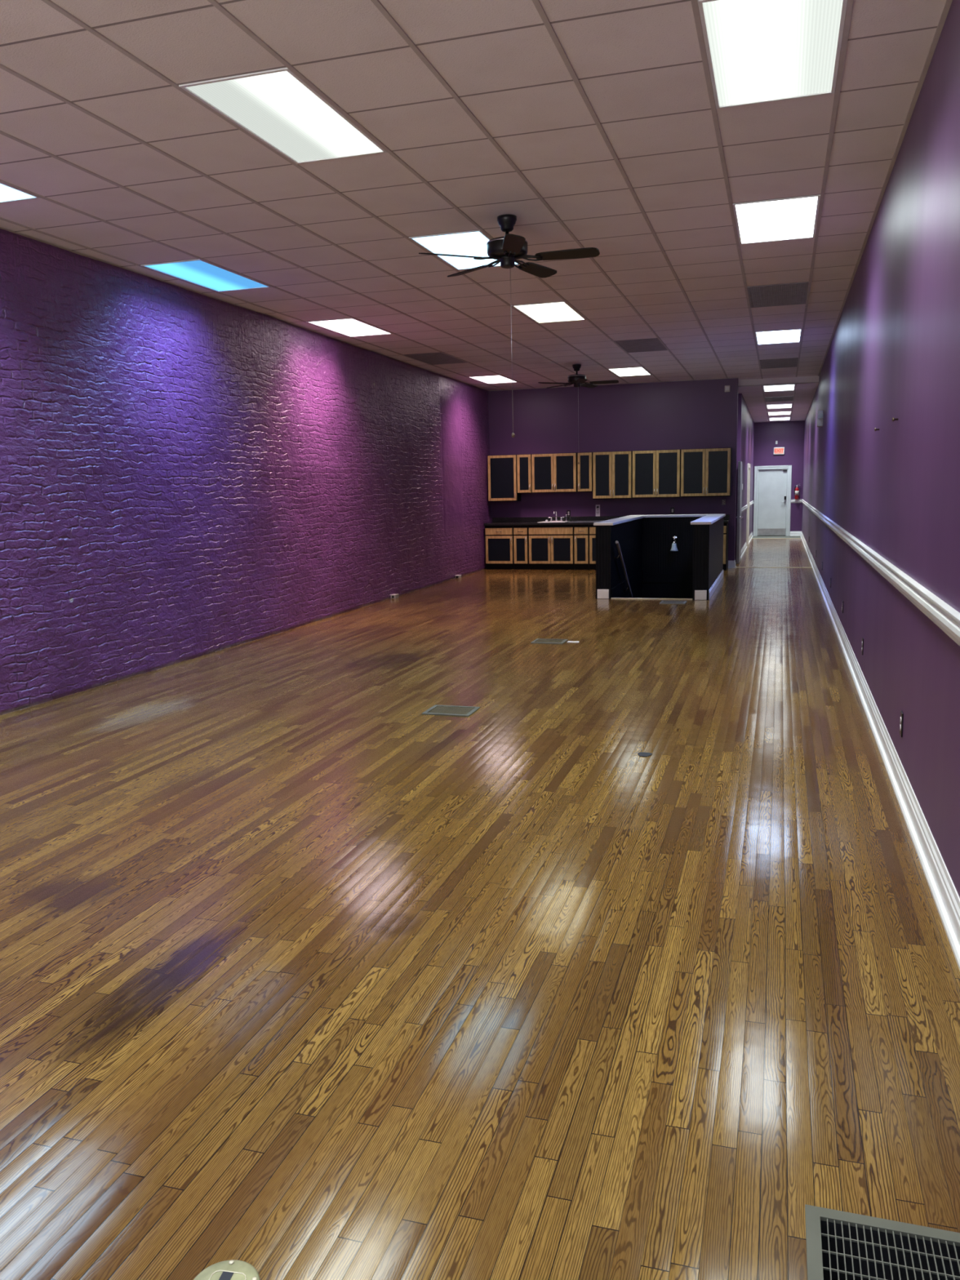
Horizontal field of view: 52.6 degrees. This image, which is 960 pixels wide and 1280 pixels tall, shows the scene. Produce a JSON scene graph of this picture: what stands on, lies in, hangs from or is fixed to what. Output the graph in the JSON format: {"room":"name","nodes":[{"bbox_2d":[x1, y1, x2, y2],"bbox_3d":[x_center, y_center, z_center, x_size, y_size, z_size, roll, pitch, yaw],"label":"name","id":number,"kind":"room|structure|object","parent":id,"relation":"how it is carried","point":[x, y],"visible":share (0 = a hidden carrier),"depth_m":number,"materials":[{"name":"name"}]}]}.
{"room":"empty commercial space","nodes":[
{"label":"empty commercial space","id":0,"kind":"room"},
{"bbox_2d":[0,228,491,715],"bbox_3d":[-2.988,-1.534,9.103,0.280,3.571,22.396,1,9,17],"label":"wall","id":1,"kind":"structure","parent":0,"point":[185,474],"depth_m":9.32,"materials":[{"name":"purple brick"}]},
{"bbox_2d":[0,0,952,391],"bbox_3d":[-0.226,-3.249,7.971,6.900,0.112,23.005,1,9,17],"label":"ceiling","id":2,"kind":"structure","parent":0,"point":[597,124],"depth_m":5.90,"materials":[{"name":"tile"}]},
{"bbox_2d":[0,182,40,203],"bbox_3d":[-3.323,-2.844,5.853,0.584,0.085,1.201,1,9,17],"label":"ceiling light","id":3,"kind":"object","parent":2,"relation":"attached to","point":[8,193],"visible":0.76,"depth_m":6.29,"materials":[{"name":"white plastic"}]},
{"bbox_2d":[0,183,33,201],"bbox_3d":[-3.322,-2.809,5.858,0.552,0.003,1.169,1,9,17],"label":"diffuser","id":4,"kind":"object","parent":3,"relation":"attached to","point":[7,193],"depth_m":6.28,"materials":[{"name":"white plastic"}]},
{"bbox_2d":[140,258,271,292],"bbox_3d":[-2.431,-3.307,8.730,0.584,0.085,1.201,1,9,17],"label":"ceiling light","id":5,"kind":"object","parent":2,"relation":"attached to","point":[198,272],"visible":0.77,"depth_m":8.69,"materials":[{"name":"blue plastic"}]},
{"bbox_2d":[178,67,387,164],"bbox_3d":[-0.992,-2.784,5.140,0.584,0.085,1.201,1,9,17],"label":"ceiling light","id":6,"kind":"object","parent":2,"relation":"attached to","point":[276,107],"visible":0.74,"depth_m":5.06,"materials":[{"name":"white plastic"}]},
{"bbox_2d":[306,317,391,337],"bbox_3d":[-1.539,-3.770,11.608,0.584,0.085,1.201,1,9,17],"label":"ceiling light","id":7,"kind":"object","parent":2,"relation":"attached to","point":[351,327],"visible":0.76,"depth_m":11.59,"materials":[{"name":"white plastic"}]},
{"bbox_2d":[404,352,466,364],"bbox_3d":[-0.647,-4.221,14.487,0.584,0.060,1.201,1,9,17],"label":"ceiling vent","id":8,"kind":"object","parent":2,"relation":"in","point":[433,358],"visible":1,"depth_m":14.46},
{"bbox_2d":[408,230,518,270],"bbox_3d":[-0.100,-3.247,8.017,0.584,0.085,1.201,1,9,17],"label":"ceiling light","id":9,"kind":"object","parent":2,"relation":"attached to","point":[472,243],"visible":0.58,"depth_m":7.86,"materials":[{"name":"white plastic"}]},
{"bbox_2d":[468,374,516,383],"bbox_3d":[0.244,-4.697,17.363,0.584,0.085,1.201,1,9,17],"label":"ceiling light","id":10,"kind":"object","parent":2,"relation":"attached to","point":[496,379],"visible":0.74,"depth_m":17.35,"materials":[{"name":"white plastic"}]},
{"bbox_2d":[418,214,599,437],"bbox_3d":[0.258,-2.282,7.129,1.243,1.566,1.287,1,9,17],"label":"ceiling fan","id":11,"kind":"object","parent":2,"relation":"hanging from","point":[509,248],"visible":1,"depth_m":6.98,"materials":[{"name":"black metal"}]},
{"bbox_2d":[511,301,586,323],"bbox_3d":[0.792,-3.711,10.895,0.584,0.085,1.201,1,9,17],"label":"ceiling light","id":12,"kind":"object","parent":2,"relation":"attached to","point":[559,311],"visible":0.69,"depth_m":10.87,"materials":[{"name":"white plastic"}]},
{"bbox_2d":[537,364,618,464],"bbox_3d":[1.609,-3.623,15.625,1.243,1.566,1.287,1,9,17],"label":"ceiling fan","id":13,"kind":"object","parent":2,"relation":"hanging from","point":[576,380],"visible":1,"depth_m":15.46,"materials":[{"name":"black metal"}]},
{"bbox_2d":[607,366,651,376],"bbox_3d":[2.576,-4.637,16.650,0.584,0.085,1.201,1,9,17],"label":"ceiling light","id":14,"kind":"object","parent":2,"relation":"attached to","point":[626,371],"visible":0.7,"depth_m":16.65,"materials":[{"name":"white plastic"}]},
{"bbox_2d":[614,337,667,352],"bbox_3d":[2.267,-4.146,13.596,0.584,0.060,1.201,1,9,17],"label":"ceiling vent","id":15,"kind":"object","parent":2,"relation":"in","point":[643,344],"visible":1,"depth_m":13.56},
{"bbox_2d":[697,0,847,109],"bbox_3d":[1.339,-2.724,4.427,0.584,0.085,1.201,1,9,17],"label":"ceiling light","id":16,"kind":"object","parent":2,"relation":"attached to","point":[758,51],"visible":1,"depth_m":4.39,"materials":[{"name":"white plastic"}]},
{"bbox_2d":[733,194,820,244],"bbox_3d":[2.231,-3.187,7.304,0.584,0.085,1.201,1,9,17],"label":"ceiling light","id":17,"kind":"object","parent":2,"relation":"attached to","point":[789,218],"visible":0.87,"depth_m":7.25,"materials":[{"name":"white plastic"}]},
{"bbox_2d":[746,281,808,307],"bbox_3d":[3.123,-3.638,10.184,0.584,0.060,1.201,1,9,17],"label":"ceiling vent","id":18,"kind":"object","parent":2,"relation":"in","point":[787,294],"visible":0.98,"depth_m":10.14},
{"bbox_2d":[755,328,802,344],"bbox_3d":[4.015,-4.114,13.059,0.584,0.085,1.201,1,9,17],"label":"ceiling light","id":19,"kind":"object","parent":2,"relation":"attached to","point":[792,335],"visible":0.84,"depth_m":13.04,"materials":[{"name":"white plastic"}]},
{"bbox_2d":[760,357,798,368],"bbox_3d":[4.907,-4.565,15.939,0.584,0.060,1.201,1,9,17],"label":"ceiling vent","id":20,"kind":"object","parent":2,"relation":"in","point":[783,362],"visible":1,"depth_m":15.91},
{"bbox_2d":[0,538,959,1279],"bbox_3d":[1.307,-0.511,13.385,7.000,0.001,32.660,1,9,17],"label":"floor","id":21,"kind":"structure","parent":0,"point":[307,971],"depth_m":3.32,"materials":[{"name":"brown wood"}]},
{"bbox_2d":[193,1259,260,1279],"bbox_3d":[-0.511,1.291,1.937,0.142,0.009,0.142,0,9,10],"label":"floor outlet","id":22,"kind":"object","parent":21,"relation":"on","point":[232,1269],"visible":1,"depth_m":1.97,"materials":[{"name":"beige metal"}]},
{"bbox_2d":[390,593,398,598],"bbox_3d":[-1.274,-0.653,14.487,0.084,0.055,0.140,1,9,17],"label":"junction box","id":23,"kind":"object","parent":21,"relation":"on","point":[393,596],"visible":1,"depth_m":14.44,"materials":[{"name":"beige plastic"}]},
{"bbox_2d":[422,704,480,716],"bbox_3d":[-0.205,0.507,6.975,0.350,0.009,0.284,1,9,17],"label":"floor vent","id":24,"kind":"object","parent":21,"relation":"in","point":[445,710],"visible":1,"depth_m":6.96,"materials":[{"name":"grey metal"}]},
{"bbox_2d":[455,574,461,578],"bbox_3d":[-0.393,-1.142,17.535,0.084,0.055,0.140,1,9,17],"label":"junction box","id":25,"kind":"object","parent":21,"relation":"on","point":[457,576],"visible":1,"depth_m":17.48,"materials":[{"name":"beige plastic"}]},
{"bbox_2d":[484,525,514,569],"bbox_3d":[0.457,-1.863,19.418,0.579,0.868,0.633,1,9,17],"label":"base cabinet","id":26,"kind":"object","parent":21,"relation":"on","point":[499,540],"visible":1,"depth_m":19.16,"materials":[{"name":"black paint"}]},
{"bbox_2d":[513,525,528,569],"bbox_3d":[0.877,-1.852,19.289,0.294,0.868,0.633,1,9,17],"label":"base cabinet","id":27,"kind":"object","parent":21,"relation":"on","point":[521,555],"visible":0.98,"depth_m":19.03,"materials":[{"name":"black paint"}]},
{"bbox_2d":[530,638,568,644],"bbox_3d":[0.720,0.013,10.047,0.335,0.009,0.276,1,9,17],"label":"floor vent","id":28,"kind":"object","parent":21,"relation":"in","point":[546,641],"visible":1,"depth_m":10.03,"materials":[{"name":"grey metal"}]},
{"bbox_2d":[528,524,574,569],"bbox_3d":[1.455,-1.837,19.112,0.899,0.868,0.633,1,9,17],"label":"base cabinet","id":29,"kind":"object","parent":21,"relation":"on","point":[550,547],"visible":0.99,"depth_m":18.85,"materials":[{"name":"black paint"}]},
{"bbox_2d":[573,524,589,569],"bbox_3d":[2.028,-1.822,18.937,0.291,0.868,0.633,1,9,17],"label":"base cabinet","id":30,"kind":"object","parent":21,"relation":"on","point":[581,532],"visible":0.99,"depth_m":18.68,"materials":[{"name":"black paint"}]},
{"bbox_2d":[588,524,595,569],"bbox_3d":[2.537,-1.809,18.782,0.766,0.868,0.633,1,9,17],"label":"base cabinet","id":31,"kind":"object","parent":21,"relation":"on","point":[592,528],"visible":0.17,"depth_m":18.61,"materials":[{"name":"black paint"}]},
{"bbox_2d":[637,751,652,756],"bbox_3d":[0.970,0.676,5.730,0.087,0.004,0.084,1,9,17],"label":"floor outlet","id":32,"kind":"object","parent":21,"relation":"on","point":[641,754],"visible":1,"depth_m":5.72,"materials":[{"name":"grey metal"}]},
{"bbox_2d":[593,513,725,599],"bbox_3d":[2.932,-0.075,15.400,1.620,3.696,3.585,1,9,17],"label":"counter","id":33,"kind":"object","parent":21,"relation":"on","point":[695,571],"visible":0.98,"depth_m":15.81,"materials":[{"name":"black paint"}]},
{"bbox_2d":[614,540,632,597],"bbox_3d":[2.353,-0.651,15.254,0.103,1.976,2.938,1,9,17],"label":"handrail","id":34,"kind":"object","parent":33,"relation":"attached to","point":[628,588],"visible":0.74,"depth_m":14.37,"materials":[{"name":"brown metal"}]},
{"bbox_2d":[670,535,678,551],"bbox_3d":[3.317,-1.648,16.571,0.140,0.250,0.185,1,9,17],"label":"wall sconce","id":35,"kind":"object","parent":33,"relation":"attached to","point":[674,539],"visible":1,"depth_m":16.54,"materials":[{"name":"silver metal"}]},
{"bbox_2d":[658,600,687,604],"bbox_3d":[2.621,-0.511,13.176,0.339,0.009,0.335,1,9,17],"label":"floor vent","id":36,"kind":"object","parent":21,"relation":"in","point":[661,602],"visible":1,"depth_m":13.14,"materials":[{"name":"grey metal"}]},
{"bbox_2d":[722,522,728,570],"bbox_3d":[4.199,-1.766,18.273,0.888,0.868,0.633,1,9,17],"label":"base cabinet","id":37,"kind":"object","parent":21,"relation":"on","point":[726,526],"visible":0.1,"depth_m":17.91,"materials":[{"name":"black paint"}]},
{"bbox_2d":[484,514,729,525],"bbox_3d":[2.397,-2.311,18.746,4.670,0.140,0.629,1,9,17],"label":"countertop","id":38,"kind":"structure","parent":37,"relation":"on","point":[529,521],"depth_m":19.12,"materials":[{"name":"black laminate"}]},
{"bbox_2d":[538,519,569,522],"bbox_3d":[1.447,-2.251,19.051,0.550,0.214,0.450,1,9,17],"label":"sink","id":39,"kind":"object","parent":38,"relation":"in","point":[546,520],"visible":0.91,"depth_m":18.88,"materials":[{"name":"silver metal"}]},
{"bbox_2d":[547,510,564,521],"bbox_3d":[1.492,-2.443,19.111,0.335,0.215,0.148,1,9,17],"label":"kitchen faucet","id":40,"kind":"object","parent":38,"relation":"on","point":[554,511],"visible":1,"depth_m":19.14,"materials":[{"name":"silver metal"}]},
{"bbox_2d":[568,520,601,522],"bbox_3d":[2.135,-2.296,18.815,0.770,0.012,0.470,1,9,17],"label":"cooktop","id":41,"kind":"object","parent":38,"relation":"in","point":[571,521],"visible":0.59,"depth_m":18.79,"materials":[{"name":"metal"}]},
{"bbox_2d":[595,504,599,515],"bbox_3d":[2.313,-2.542,19.061,0.086,0.225,0.012,1,9,17],"label":"wall outlet","id":42,"kind":"object","parent":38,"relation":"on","point":[597,506],"visible":1,"depth_m":19.06,"materials":[{"name":"grey plastic"}]},
{"bbox_2d":[764,537,800,538],"bbox_3d":[8.546,-2.929,28.017,1.366,0.008,0.060,1,9,17],"label":"threshold","id":43,"kind":"object","parent":21,"relation":"on","point":[764,538],"visible":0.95,"depth_m":27.94,"materials":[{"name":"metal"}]},
{"bbox_2d":[804,1204,959,1279],"bbox_3d":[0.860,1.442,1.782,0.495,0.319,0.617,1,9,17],"label":"floor vent","id":44,"kind":"object","parent":21,"relation":"in","point":[841,1245],"visible":1,"depth_m":2.04,"materials":[{"name":"grey metal"}]},
{"bbox_2d":[488,377,737,560],"bbox_3d":[2.350,-3.194,19.016,5.170,3.580,0.120,1,9,17],"label":"wall","id":45,"kind":"structure","parent":0,"point":[687,414],"depth_m":18.75,"materials":[{"name":"purple paint"}]},
{"bbox_2d":[487,454,520,501],"bbox_3d":[0.478,-3.220,19.341,0.597,0.903,0.353,1,9,17],"label":"upper cabinet","id":46,"kind":"object","parent":45,"relation":"attached to","point":[501,469],"visible":1,"depth_m":19.21,"materials":[{"name":"black paint"}]},
{"bbox_2d":[516,453,532,493],"bbox_3d":[0.906,-3.283,19.198,0.290,0.753,0.353,1,9,17],"label":"upper cabinet","id":47,"kind":"object","parent":45,"relation":"attached to","point":[523,461],"visible":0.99,"depth_m":19.07,"materials":[{"name":"black paint"}]},
{"bbox_2d":[531,453,577,493],"bbox_3d":[1.476,-3.268,19.024,0.895,0.753,0.353,1,9,17],"label":"upper cabinet","id":48,"kind":"object","parent":45,"relation":"attached to","point":[552,473],"visible":1,"depth_m":18.89,"materials":[{"name":"black paint"}]},
{"bbox_2d":[566,510,570,516],"bbox_3d":[1.756,-2.509,19.242,0.076,0.124,0.009,1,9,17],"label":"wall outlet","id":49,"kind":"object","parent":45,"relation":"attached to","point":[568,512],"visible":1,"depth_m":19.24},
{"bbox_2d":[577,452,592,492],"bbox_3d":[2.058,-3.254,18.846,0.289,0.753,0.353,1,9,17],"label":"upper cabinet","id":50,"kind":"object","parent":45,"relation":"attached to","point":[584,469],"visible":1,"depth_m":18.72,"materials":[{"name":"black paint"}]},
{"bbox_2d":[492,514,729,522],"bbox_3d":[2.485,-2.379,19.030,4.670,0.096,0.021,1,9,17],"label":"backsplash","id":51,"kind":"structure","parent":45,"relation":"attached to","point":[727,516],"depth_m":19.33,"materials":[{"name":"black laminate"}]},
{"bbox_2d":[592,450,632,499],"bbox_3d":[2.565,-3.171,18.702,0.749,0.893,0.353,1,9,17],"label":"upper cabinet","id":52,"kind":"object","parent":45,"relation":"attached to","point":[611,470],"visible":1,"depth_m":18.57,"materials":[{"name":"black paint"}]},
{"bbox_2d":[631,448,680,497],"bbox_3d":[3.361,-3.153,18.458,0.902,0.888,0.353,1,9,17],"label":"upper cabinet","id":53,"kind":"object","parent":45,"relation":"attached to","point":[655,473],"visible":1,"depth_m":18.33,"materials":[{"name":"black paint"}]},
{"bbox_2d":[670,506,674,514],"bbox_3d":[3.696,-2.484,18.644,0.076,0.124,0.012,1,9,17],"label":"wall switch","id":54,"kind":"object","parent":45,"relation":"attached to","point":[672,509],"visible":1,"depth_m":18.64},
{"bbox_2d":[680,447,732,497],"bbox_3d":[4.233,-3.134,18.191,0.911,0.883,0.353,1,9,17],"label":"upper cabinet","id":55,"kind":"object","parent":45,"relation":"attached to","point":[705,472],"visible":1,"depth_m":18.06,"materials":[{"name":"black paint"}]},
{"bbox_2d":[721,498,725,505],"bbox_3d":[4.604,-2.605,18.343,0.072,0.110,0.012,1,9,17],"label":"wall plate","id":56,"kind":"object","parent":45,"relation":"attached to","point":[723,500],"visible":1,"depth_m":18.34,"materials":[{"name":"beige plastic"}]},
{"bbox_2d":[724,385,729,391],"bbox_3d":[4.585,-4.659,18.007,0.094,0.116,0.033,1,9,17],"label":"wall box","id":57,"kind":"object","parent":45,"relation":"attached to","point":[726,387],"visible":1,"depth_m":17.99,"materials":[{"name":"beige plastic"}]},
{"bbox_2d":[728,560,736,568],"bbox_3d":[4.812,-1.449,18.516,0.152,0.140,0.154,1,9,17],"label":"baseboard","id":58,"kind":"structure","parent":45,"relation":"attached to","point":[731,564],"depth_m":18.47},
{"bbox_2d":[734,393,754,560],"bbox_3d":[6.760,-4.096,24.723,0.120,3.435,10.050,1,9,17],"label":"wall","id":59,"kind":"structure","parent":0,"point":[745,423],"depth_m":22.42,"materials":[{"name":"purple paint"}]},
{"bbox_2d":[735,461,742,563],"bbox_3d":[5.235,-2.578,19.598,0.170,2.000,0.920,1,9,17],"label":"door","id":60,"kind":"structure","parent":59,"relation":"in","point":[738,517],"depth_m":19.23,"materials":[{"name":"grey metal"}]},
{"bbox_2d":[740,542,746,559],"bbox_3d":[6.049,-2.060,22.305,0.034,0.140,4.450,1,9,17],"label":"baseboard","id":61,"kind":"structure","parent":59,"relation":"attached to","point":[744,547],"depth_m":22.35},
{"bbox_2d":[741,504,747,512],"bbox_3d":[6.027,-2.988,22.163,0.030,0.108,4.450,1,9,17],"label":"trim","id":62,"kind":"structure","parent":59,"relation":"attached to","point":[744,508],"depth_m":22.25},
{"bbox_2d":[746,463,750,546],"bbox_3d":[6.811,-3.457,24.890,0.152,2.080,1.260,1,9,17],"label":"door","id":63,"kind":"structure","parent":59,"relation":"in","point":[748,464],"depth_m":24.43,"materials":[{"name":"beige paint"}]},
{"bbox_2d":[748,532,753,543],"bbox_3d":[7.695,-2.915,27.616,0.034,0.140,4.200,1,9,17],"label":"baseboard","id":64,"kind":"structure","parent":59,"relation":"attached to","point":[751,535],"depth_m":27.67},
{"bbox_2d":[751,420,804,536],"bbox_3d":[8.937,-4.851,29.249,1.700,3.455,0.200,1,9,17],"label":"wall","id":65,"kind":"structure","parent":0,"point":[789,435],"depth_m":29.01,"materials":[{"name":"purple paint"}]},
{"bbox_2d":[752,465,791,536],"bbox_3d":[8.822,-4.192,29.315,1.073,2.098,0.144,1,9,17],"label":"door","id":66,"kind":"structure","parent":65,"relation":"in","point":[773,483],"depth_m":29.30,"materials":[{"name":"white paint"}]},
{"bbox_2d":[751,535,800,538],"bbox_3d":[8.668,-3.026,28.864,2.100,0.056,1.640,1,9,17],"label":"trim","id":67,"kind":"structure","parent":65,"relation":"attached to","point":[779,536],"depth_m":28.85,"materials":[{"name":"beige wood"}]},
{"bbox_2d":[773,447,784,454],"bbox_3d":[8.926,-5.645,28.989,0.310,0.210,0.056,1,9,17],"label":"exit sign","id":68,"kind":"object","parent":65,"relation":"attached to","point":[777,451],"visible":1,"depth_m":28.97,"materials":[{"name":"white plastic"}]},
{"bbox_2d":[790,531,801,536],"bbox_3d":[9.498,-3.201,29.217,0.329,0.140,0.034,1,9,17],"label":"baseboard","id":69,"kind":"structure","parent":65,"relation":"attached to","point":[792,533],"depth_m":29.22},
{"bbox_2d":[791,498,802,502],"bbox_3d":[9.478,-4.159,29.071,0.329,0.108,0.030,1,9,17],"label":"trim","id":70,"kind":"structure","parent":65,"relation":"attached to","point":[800,500],"depth_m":29.07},
{"bbox_2d":[794,484,799,499],"bbox_3d":[9.459,-4.429,28.963,0.142,0.455,0.141,-8,11,-35],"label":"fire extinguisher","id":71,"kind":"object","parent":65,"relation":"attached to","point":[796,490],"visible":1,"depth_m":28.94,"materials":[{"name":"metal"}]},
{"bbox_2d":[737,375,818,422],"bbox_3d":[6.785,-5.721,23.676,2.800,0.155,11.518,1,9,17],"label":"ceiling","id":72,"kind":"structure","parent":0,"point":[753,393],"depth_m":20.36,"materials":[{"name":"tile"}]},
{"bbox_2d":[762,384,795,391],"bbox_3d":[5.772,-4.902,18.740,0.584,0.085,1.202,1,9,17],"label":"ceiling light","id":73,"kind":"object","parent":72,"relation":"attached to","point":[783,387],"visible":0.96,"depth_m":18.76,"materials":[{"name":"white plastic"}]},
{"bbox_2d":[764,395,793,401],"bbox_3d":[6.523,-5.279,21.163,0.584,0.060,1.132,1,9,17],"label":"ceiling vent","id":74,"kind":"object","parent":72,"relation":"in","point":[788,397],"visible":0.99,"depth_m":21.15,"materials":[{"name":"grey metal"}]},
{"bbox_2d":[767,411,791,415],"bbox_3d":[7.864,-5.989,25.490,0.584,0.085,1.202,1,9,17],"label":"ceiling light","id":75,"kind":"object","parent":72,"relation":"attached to","point":[776,413],"visible":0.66,"depth_m":25.54,"materials":[{"name":"white plastic"}]},
{"bbox_2d":[766,404,792,408],"bbox_3d":[7.147,-5.616,23.177,0.584,0.085,1.202,1,9,17],"label":"ceiling light","id":76,"kind":"object","parent":72,"relation":"attached to","point":[776,406],"visible":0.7,"depth_m":23.19,"materials":[{"name":"white plastic"}]},
{"bbox_2d":[768,417,790,421],"bbox_3d":[8.552,-6.346,27.709,0.584,0.085,1.202,1,9,17],"label":"ceiling light","id":77,"kind":"object","parent":72,"relation":"attached to","point":[780,418],"visible":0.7,"depth_m":27.79,"materials":[{"name":"white plastic"}]},
{"bbox_2d":[801,0,959,897],"bbox_3d":[4.736,-2.301,12.902,0.150,3.580,34.300,1,9,17],"label":"wall","id":78,"kind":"structure","parent":0,"point":[894,351],"depth_m":4.98,"materials":[{"name":"purple paint"}]},
{"bbox_2d":[816,410,822,426],"bbox_3d":[5.558,-3.615,15.857,0.100,0.250,0.399,1,9,17],"label":"emergency light","id":79,"kind":"object","parent":78,"relation":"attached to","point":[820,413],"visible":0.95,"depth_m":15.77,"materials":[{"name":"white plastic"}]},
{"bbox_2d":[861,637,863,655],"bbox_3d":[2.894,0.048,7.348,0.009,0.124,0.076,1,9,17],"label":"wall outlet","id":80,"kind":"object","parent":78,"relation":"attached to","point":[862,648],"visible":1,"depth_m":7.32,"materials":[{"name":"plastic"}]},
{"bbox_2d":[800,532,959,969],"bbox_3d":[4.655,-0.609,13.094,0.034,0.140,34.100,1,9,17],"label":"baseboard","id":81,"kind":"structure","parent":78,"relation":"attached to","point":[946,898],"depth_m":4.56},
{"bbox_2d":[801,499,959,645],"bbox_3d":[4.636,-1.566,12.945,0.030,0.108,34.100,1,9,17],"label":"trim","id":82,"kind":"structure","parent":78,"relation":"attached to","point":[944,615],"depth_m":4.72,"materials":[{"name":"white wood"}]},
{"bbox_2d":[899,710,903,737],"bbox_3d":[2.159,0.430,4.978,0.009,0.124,0.076,1,9,17],"label":"wall outlet","id":83,"kind":"object","parent":78,"relation":"attached to","point":[901,712],"visible":1,"depth_m":4.95,"materials":[{"name":"silver metal"}]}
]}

